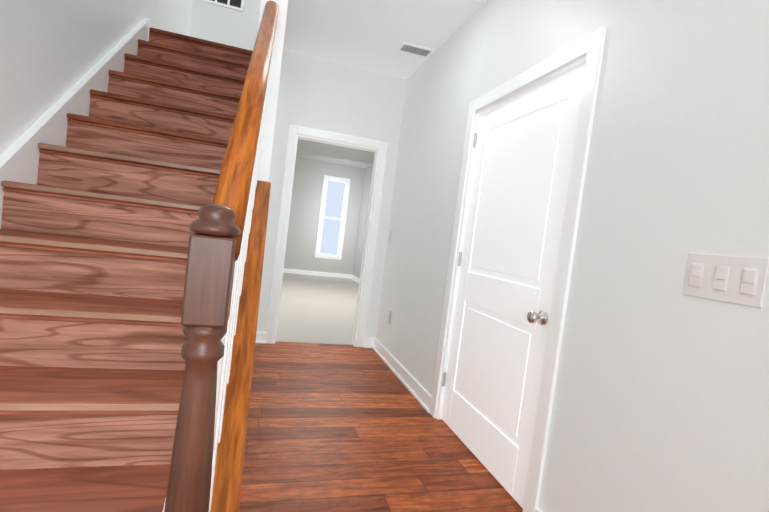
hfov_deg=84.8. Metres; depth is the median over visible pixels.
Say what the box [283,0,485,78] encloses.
ceiling
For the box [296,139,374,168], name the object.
ceiling
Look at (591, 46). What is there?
door frame
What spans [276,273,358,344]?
floor
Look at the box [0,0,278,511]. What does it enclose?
staircase
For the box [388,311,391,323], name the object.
electrical outlet plate
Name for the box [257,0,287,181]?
wall
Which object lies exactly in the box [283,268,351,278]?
baseboard
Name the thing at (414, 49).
ceiling vent
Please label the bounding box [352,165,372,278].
wall
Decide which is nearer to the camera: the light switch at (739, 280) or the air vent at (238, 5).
the light switch at (739, 280)
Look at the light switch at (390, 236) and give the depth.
4.09 m
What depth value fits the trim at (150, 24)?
3.31 m
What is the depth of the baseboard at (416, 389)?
3.30 m
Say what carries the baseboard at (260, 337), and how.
attached to the wall at (336, 97)
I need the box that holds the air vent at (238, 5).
[200,0,243,11]
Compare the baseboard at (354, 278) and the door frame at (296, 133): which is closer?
the door frame at (296, 133)
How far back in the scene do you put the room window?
10.09 m
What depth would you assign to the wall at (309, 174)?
9.93 m
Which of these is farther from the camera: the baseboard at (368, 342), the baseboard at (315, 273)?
the baseboard at (315, 273)
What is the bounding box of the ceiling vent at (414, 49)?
[397,42,433,57]
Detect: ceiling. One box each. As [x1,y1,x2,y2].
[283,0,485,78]
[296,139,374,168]
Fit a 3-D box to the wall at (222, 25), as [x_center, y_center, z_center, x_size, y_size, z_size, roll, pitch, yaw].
[-1.850,-2.049,5.149,1.055,5.400,0.120,6,3,-16]
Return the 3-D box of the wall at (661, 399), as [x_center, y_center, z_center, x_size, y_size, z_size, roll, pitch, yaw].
[0.730,-0.223,2.072,0.120,2.690,4.720,6,3,-16]
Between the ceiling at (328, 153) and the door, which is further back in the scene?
the ceiling at (328, 153)
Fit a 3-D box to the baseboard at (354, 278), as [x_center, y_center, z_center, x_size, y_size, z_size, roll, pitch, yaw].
[0.011,0.738,7.467,0.016,0.105,5.864,6,3,-16]
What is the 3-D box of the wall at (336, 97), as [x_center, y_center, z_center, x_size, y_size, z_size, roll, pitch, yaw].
[-0.528,-0.472,4.091,1.195,2.690,0.120,6,3,-16]
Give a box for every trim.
[0,18,149,228]
[147,20,153,40]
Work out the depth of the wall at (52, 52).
2.04 m
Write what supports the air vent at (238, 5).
in the wall at (222, 25)
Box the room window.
[315,175,350,259]
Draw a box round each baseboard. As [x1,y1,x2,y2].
[255,332,266,343]
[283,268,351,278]
[352,275,358,282]
[363,337,373,347]
[372,337,431,412]
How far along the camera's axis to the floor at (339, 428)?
2.26 m
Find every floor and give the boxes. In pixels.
[239,342,522,511]
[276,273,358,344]
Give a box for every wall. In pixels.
[0,0,192,154]
[189,0,260,50]
[256,50,406,340]
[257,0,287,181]
[284,157,364,274]
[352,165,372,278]
[375,0,768,511]
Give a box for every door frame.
[266,124,387,346]
[430,27,605,511]
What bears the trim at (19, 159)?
attached to the wall at (52, 52)
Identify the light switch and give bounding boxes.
[389,230,392,241]
[682,253,768,307]
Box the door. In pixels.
[441,64,584,507]

